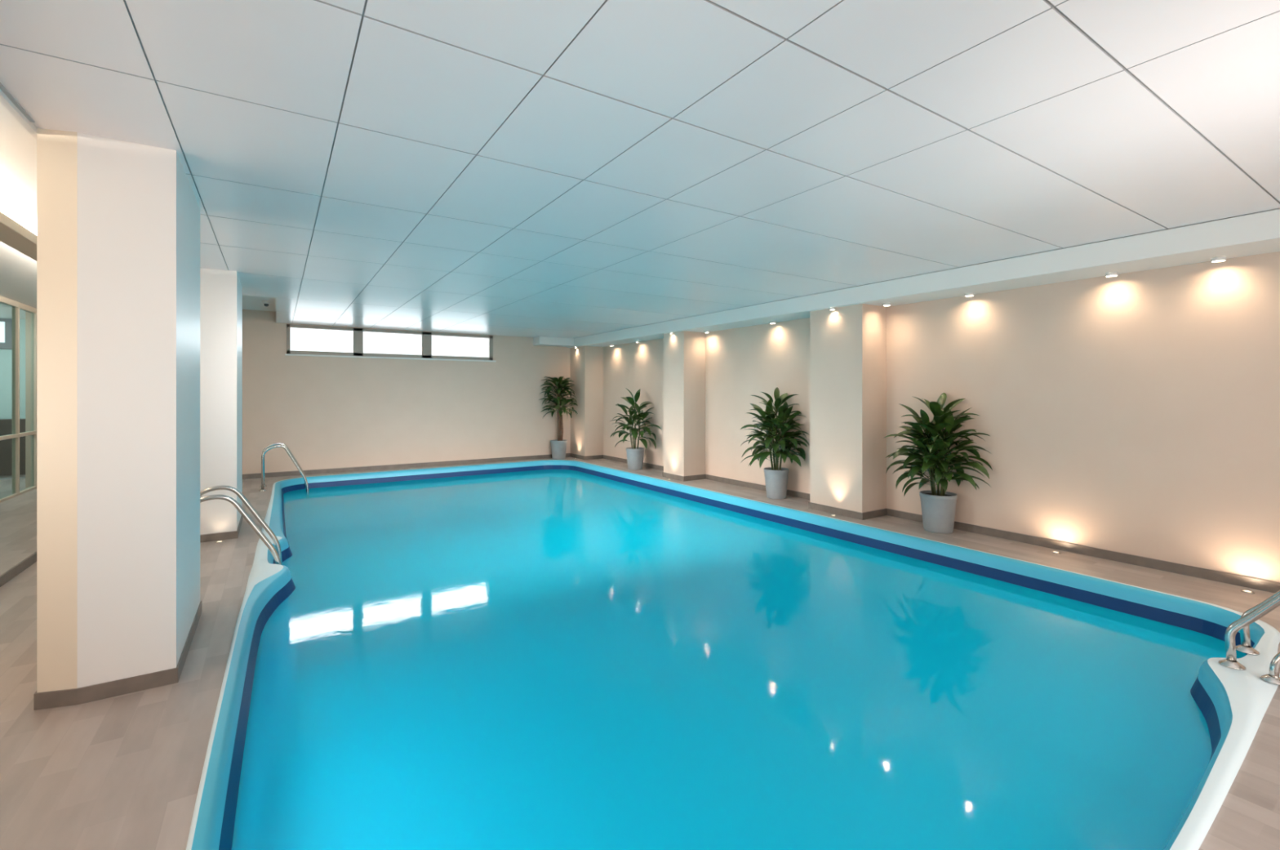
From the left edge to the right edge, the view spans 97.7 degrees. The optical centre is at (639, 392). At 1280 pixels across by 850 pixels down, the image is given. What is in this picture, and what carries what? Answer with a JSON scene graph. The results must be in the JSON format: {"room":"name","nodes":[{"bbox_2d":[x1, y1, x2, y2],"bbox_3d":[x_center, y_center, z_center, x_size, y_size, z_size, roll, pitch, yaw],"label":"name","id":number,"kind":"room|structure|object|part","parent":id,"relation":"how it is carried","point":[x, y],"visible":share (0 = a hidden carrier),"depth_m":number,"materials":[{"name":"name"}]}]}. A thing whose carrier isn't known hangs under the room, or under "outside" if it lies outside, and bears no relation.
{"room":"indoor swimming pool","nodes":[
{"label":"indoor swimming pool","id":0,"kind":"room"},
{"bbox_2d":[0,318,25,418],"bbox_3d":[-10.876,0.075,8.552,3.100,2.530,0.200,0,0,-33],"label":"wall","id":1,"kind":"structure","parent":0,"point":[6,355],"depth_m":8.95,"materials":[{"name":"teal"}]},
{"bbox_2d":[0,318,12,349],"bbox_3d":[-10.481,-0.940,8.660,1.080,0.480,0.030,0,0,-33],"label":"window","id":2,"kind":"structure","parent":1,"relation":"in","point":[7,344],"depth_m":8.91,"materials":[{"name":"grey"}]},
{"bbox_2d":[0,321,4,342],"bbox_3d":[-10.462,-0.965,8.640,0.890,0.330,0.018,0,0,-33],"label":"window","id":3,"kind":"structure","parent":2,"relation":"attached to","point":[2,323],"depth_m":8.87,"materials":[{"name":"white glass"}]},
{"bbox_2d":[0,478,36,575],"bbox_3d":[-6.365,1.390,2.539,4.500,0.100,15.200,0,0,-33],"label":"wall","id":4,"kind":"structure","parent":0,"point":[18,513],"depth_m":5.62,"materials":[{"name":"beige paint"}]},
{"bbox_2d":[0,418,25,479],"bbox_3d":[-10.274,0.875,8.544,2.100,0.930,0.330,0,0,-33],"label":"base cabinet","id":5,"kind":"object","parent":4,"relation":"on","point":[6,424],"visible":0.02,"depth_m":8.67,"materials":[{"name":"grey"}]},
{"bbox_2d":[0,295,36,502],"bbox_3d":[-7.091,0.075,5.670,0.060,2.529,5.284,0,0,-33],"label":"window frame","id":6,"kind":"structure","parent":4,"relation":"on","point":[16,306],"depth_m":7.31,"materials":[{"name":"beige"}]},
{"bbox_3d":[-7.091,0.075,5.670,0.060,2.529,5.284,0,0,-33],"label":"mullion frame","id":7,"kind":"part","parent":6,"relation":"part of","materials":[{"name":"beige"}]},
{"bbox_2d":[25,309,570,488],"bbox_3d":[-4.912,0.020,10.434,9.050,2.900,0.250,0,0,-33],"label":"wall","id":8,"kind":"structure","parent":0,"point":[330,412],"depth_m":10.40,"materials":[{"name":"beige paint"}]},
{"bbox_2d":[0,551,36,586],"bbox_3d":[-3.956,1.383,2.973,0.012,0.074,13.300,0,0,-33],"label":"trim","id":9,"kind":"structure","parent":8,"relation":"attached to","point":[19,568],"depth_m":4.36,"materials":[{"name":"tile"}]},
{"bbox_2d":[0,88,37,139],"bbox_3d":[-3.301,-1.179,3.399,0.025,0.029,13.300,0,0,-33],"label":"trim","id":10,"kind":"structure","parent":8,"relation":"attached to","point":[5,100],"depth_m":2.35,"materials":[{"name":"white paint"}]},
{"bbox_2d":[284,324,496,361],"bbox_3d":[-4.528,-0.907,10.559,3.670,0.535,0.100,0,0,-33],"label":"window","id":11,"kind":"structure","parent":8,"relation":"in","point":[357,333],"depth_m":10.38,"materials":[{"name":"brown metal"}]},
{"bbox_3d":[-4.509,-0.654,10.530,3.670,0.028,0.029,0,0,-33],"label":"sill","id":12,"kind":"part","parent":11,"relation":"part of","materials":[{"name":"white paint"}]},
{"bbox_2d":[242,453,569,479],"bbox_3d":[-4.574,1.381,10.499,7.188,0.078,0.012,0,0,-33],"label":"baseboard","id":13,"kind":"structure","parent":8,"relation":"attached to","point":[540,456],"depth_m":10.46,"materials":[{"name":"tile"}]},
{"bbox_2d":[533,336,573,346],"bbox_3d":[-1.861,-1.105,12.062,0.800,0.169,0.350,0,0,-33],"label":"trim","id":14,"kind":"structure","parent":8,"relation":"attached to","point":[538,340],"depth_m":11.91,"materials":[{"name":"white paint"}]},
{"bbox_2d":[550,439,567,459],"bbox_3d":[-1.753,1.220,12.079,0.360,0.400,0.360,0,0,-33],"label":"pot","id":15,"kind":"object","parent":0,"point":[558,446],"depth_m":11.95,"materials":[{"name":"grey ceramic"}]},
{"bbox_2d":[0,0,1279,337],"bbox_3d":[-3.097,-1.315,4.666,12.300,0.250,15.200,0,0,-33],"label":"ceiling","id":16,"kind":"structure","parent":0,"point":[524,168],"depth_m":2.59,"materials":[{"name":"grey"}]},
{"bbox_2d":[0,82,35,122],"bbox_3d":[-1.157,-1.189,0.142,0.015,0.010,5.500,0,0,-33],"label":"trim","id":17,"kind":"structure","parent":16,"relation":"attached to","point":[2,88],"depth_m":2.29,"materials":[{"name":"grey paint"}]},
{"bbox_2d":[0,208,36,261],"bbox_3d":[-4.348,-1.120,3.912,0.180,0.140,10.300,0,0,-33],"label":"soffit","id":18,"kind":"object","parent":16,"relation":"hanging from","point":[13,233],"visible":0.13,"depth_m":3.80,"materials":[{"name":"beige paint"}]},
{"bbox_2d":[262,300,271,306],"bbox_3d":[-5.610,-1.339,8.399,0.110,0.082,0.110,0,0,-33],"label":"smoke detector","id":19,"kind":"object","parent":16,"relation":"attached to","point":[265,303],"visible":1,"depth_m":8.37,"materials":[{"name":"white plastic"}]},
{"bbox_2d":[0,456,1279,849],"bbox_3d":[-0.720,1.420,5.139,7.800,0.001,13.400,0,0,-33],"label":"floor","id":20,"kind":"structure","parent":0,"point":[122,771],"depth_m":2.35,"materials":[{"name":"brown wood"}]},
{"bbox_2d":[33,128,201,710],"bbox_3d":[-2.764,0.115,3.045,0.506,2.610,1.056,0,0,-33],"label":"column","id":21,"kind":"structure","parent":20,"relation":"on","point":[119,604],"depth_m":2.62,"materials":[{"name":"paint"}]},
{"bbox_3d":[-2.764,1.384,3.045,0.506,0.072,1.056,0,0,-33],"label":"trim","id":22,"kind":"part","parent":21,"relation":"part of","materials":[{"name":"paint"}]},
{"bbox_2d":[200,267,243,542],"bbox_3d":[-4.427,0.115,5.757,0.516,2.610,1.036,0,0,-33],"label":"column","id":23,"kind":"structure","parent":20,"relation":"on","point":[220,290],"depth_m":5.39,"materials":[{"name":"paint"}]},
{"bbox_3d":[-4.427,1.384,5.757,0.516,0.072,1.036,0,0,-33],"label":"trim","id":24,"kind":"part","parent":23,"relation":"part of","materials":[{"name":"paint"}]},
{"bbox_2d":[258,442,309,498],"bbox_3d":[-5.357,1.341,8.469,0.680,1.159,0.580,0,0,-33],"label":"pool ladder","id":25,"kind":"object","parent":20,"relation":"on","point":[274,445],"visible":0.88,"depth_m":8.30,"materials":[{"name":"silver metal"}]},
{"bbox_2d":[538,376,577,459],"bbox_3d":[-1.725,0.529,11.911,0.737,1.782,0.673,0,0,-33],"label":"potted palm","id":26,"kind":"object","parent":20,"relation":"on","point":[558,446],"visible":1,"depth_m":11.98,"materials":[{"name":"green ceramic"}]},
{"bbox_2d":[610,387,661,470],"bbox_3d":[-0.186,0.662,10.403,0.798,1.515,0.990,0,0,-33],"label":"potted plant","id":27,"kind":"object","parent":20,"relation":"on","point":[634,455],"visible":1,"depth_m":10.33,"materials":[{"name":"green plant"}]},
{"bbox_3d":[-0.103,0.652,10.415,0.142,0.824,0.202,0,0,-33],"label":"stem","id":28,"kind":"part","parent":27,"relation":"part of","materials":[{"name":"green plant"}]},
{"bbox_3d":[-0.090,1.225,10.441,0.344,0.390,0.344,0,0,-33],"label":"pot","id":29,"kind":"part","parent":27,"relation":"part of","materials":[{"name":"grey ceramic"}]},
{"bbox_2d":[186,459,1279,849],"bbox_3d":[-0.999,2.086,6.132,5.485,1.368,10.431,0,0,-33],"label":"swimming pool","id":30,"kind":"object","parent":20,"relation":"in","point":[1233,704],"visible":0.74,"depth_m":3.75,"materials":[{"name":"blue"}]},
{"bbox_2d":[200,484,282,564],"bbox_3d":[-3.425,1.386,4.667,0.850,1.170,0.620,0,0,-33],"label":"pool ladder","id":31,"kind":"object","parent":30,"relation":"attached to","point":[277,553],"visible":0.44,"depth_m":4.62,"materials":[{"name":"silver metal"}]},
{"bbox_2d":[231,469,1246,849],"bbox_3d":[-1.003,1.585,6.115,5.256,0.001,10.203,0,0,-33],"label":"pool water","id":32,"kind":"object","parent":30,"relation":"in","point":[543,659],"visible":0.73,"depth_m":2.94,"materials":[{"name":"blue liquid"}]},
{"bbox_2d":[1217,590,1279,670],"bbox_3d":[3.347,1.014,2.686,0.400,0.811,0.750,0,0,-33],"label":"pool ladder","id":33,"kind":"object","parent":30,"relation":"attached to","point":[1259,611],"visible":1,"depth_m":2.86,"materials":[{"name":"silver metal"}]},
{"bbox_3d":[3.471,1.014,2.770,0.038,0.811,0.695,0,0,-33],"label":"rail","id":34,"kind":"part","parent":33,"relation":"part of","materials":[{"name":"silver metal"}]},
{"bbox_2d":[1259,652,1279,684],"bbox_3d":[3.231,1.294,2.652,0.412,0.258,0.090,0,0,27],"label":"handle","id":35,"kind":"object","parent":30,"relation":"on","point":[1273,677],"visible":1,"depth_m":2.71,"materials":[{"name":"silver metal"}]},
{"bbox_2d":[740,386,809,498],"bbox_3d":[1.822,0.670,7.567,0.929,1.500,0.844,0,0,21],"label":"potted plant","id":36,"kind":"object","parent":20,"relation":"on","point":[775,477],"visible":1,"depth_m":7.49,"materials":[{"name":"green plant"}]},
{"bbox_3d":[1.837,0.642,7.591,0.132,0.843,0.212,0,0,-33],"label":"stem","id":37,"kind":"part","parent":36,"relation":"part of","materials":[{"name":"green plant"}]},
{"bbox_3d":[1.853,1.225,7.602,0.330,0.390,0.330,0,0,-33],"label":"pot","id":38,"kind":"part","parent":36,"relation":"part of","materials":[{"name":"grey ceramic"}]},
{"bbox_2d":[884,392,992,533],"bbox_3d":[2.941,0.708,5.688,0.714,1.424,1.035,0,0,-33],"label":"potted plant","id":39,"kind":"object","parent":20,"relation":"on","point":[938,507],"visible":1,"depth_m":5.65,"materials":[{"name":"green plant"}]},
{"bbox_3d":[3.046,0.684,5.759,0.162,0.769,0.222,0,0,-33],"label":"stem","id":40,"kind":"part","parent":39,"relation":"part of","materials":[{"name":"green plant"}]},
{"bbox_3d":[3.079,1.228,5.774,0.344,0.385,0.344,0,0,-33],"label":"pot","id":41,"kind":"part","parent":39,"relation":"part of","materials":[{"name":"grey ceramic"}]},
{"bbox_2d":[1240,589,1254,593],"bbox_3d":[4.335,1.416,3.991,0.070,0.006,0.070,0,0,-33],"label":"uplight","id":42,"kind":"object","parent":20,"relation":"on","point":[1242,590],"visible":1,"depth_m":3.99,"materials":[{"name":"grey"}]},
{"bbox_2d":[603,251,1279,582],"bbox_3d":[2.534,0.095,7.197,0.200,2.750,13.300,0,0,-33],"label":"wall","id":43,"kind":"structure","parent":0,"point":[1137,413],"depth_m":4.92,"materials":[{"name":"beige paint"}]},
{"bbox_2d":[570,346,603,456],"bbox_3d":[-1.175,0.210,12.300,0.450,2.420,0.700,0,0,-33],"label":"pilaster","id":44,"kind":"object","parent":43,"relation":"attached to","point":[586,362],"visible":0.93,"depth_m":12.04,"materials":[{"name":"beige paint"}]},
{"bbox_2d":[663,330,705,475],"bbox_3d":[0.740,0.210,9.358,0.450,2.420,0.560,0,0,-33],"label":"pilaster","id":45,"kind":"object","parent":43,"relation":"attached to","point":[684,351],"visible":0.86,"depth_m":9.15,"materials":[{"name":"beige paint"}]},
{"bbox_2d":[809,303,886,512],"bbox_3d":[2.477,0.210,6.689,0.450,2.420,0.730,0,0,-33],"label":"pilaster","id":46,"kind":"object","parent":43,"relation":"attached to","point":[848,344],"visible":0.93,"depth_m":6.46,"materials":[{"name":"beige paint"}]},
{"bbox_2d":[883,302,890,306],"bbox_3d":[2.748,-0.986,6.227,0.080,0.028,0.080,0,0,-33],"label":"recessed light","id":47,"kind":"object","parent":43,"relation":"attached to","point":[884,304],"visible":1,"depth_m":6.20,"materials":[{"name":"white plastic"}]},
{"bbox_2d":[567,208,1279,347],"bbox_3d":[2.228,-1.095,6.998,0.530,0.189,13.300,0,0,-33],"label":"ceiling soffit","id":48,"kind":"structure","parent":43,"relation":"attached to","point":[1259,233],"depth_m":4.91,"materials":[{"name":"white paint"}]},
{"bbox_2d":[569,453,1279,592],"bbox_3d":[2.256,1.381,7.017,0.462,0.078,13.300,0,0,-33],"label":"baseboard","id":49,"kind":"structure","parent":43,"relation":"attached to","point":[1203,573],"depth_m":5.23,"materials":[{"name":"tile"}]},
{"bbox_2d":[964,292,973,296],"bbox_3d":[3.304,-0.986,5.611,0.080,0.028,0.080,0,0,-33],"label":"recessed light","id":50,"kind":"object","parent":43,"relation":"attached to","point":[970,294],"visible":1,"depth_m":5.58,"materials":[{"name":"white plastic"}]},
{"bbox_2d":[1105,271,1118,276],"bbox_3d":[3.926,-0.986,4.655,0.080,0.028,0.080,0,0,-33],"label":"recessed light","id":51,"kind":"object","parent":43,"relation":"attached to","point":[1110,273],"visible":1,"depth_m":4.63,"materials":[{"name":"white plastic"}]},
{"bbox_2d":[1210,256,1226,262],"bbox_3d":[4.270,-0.986,4.127,0.080,0.028,0.080,0,0,-33],"label":"recessed light","id":52,"kind":"object","parent":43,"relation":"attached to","point":[1218,259],"visible":1,"depth_m":4.11,"materials":[{"name":"white plastic"}]}
]}

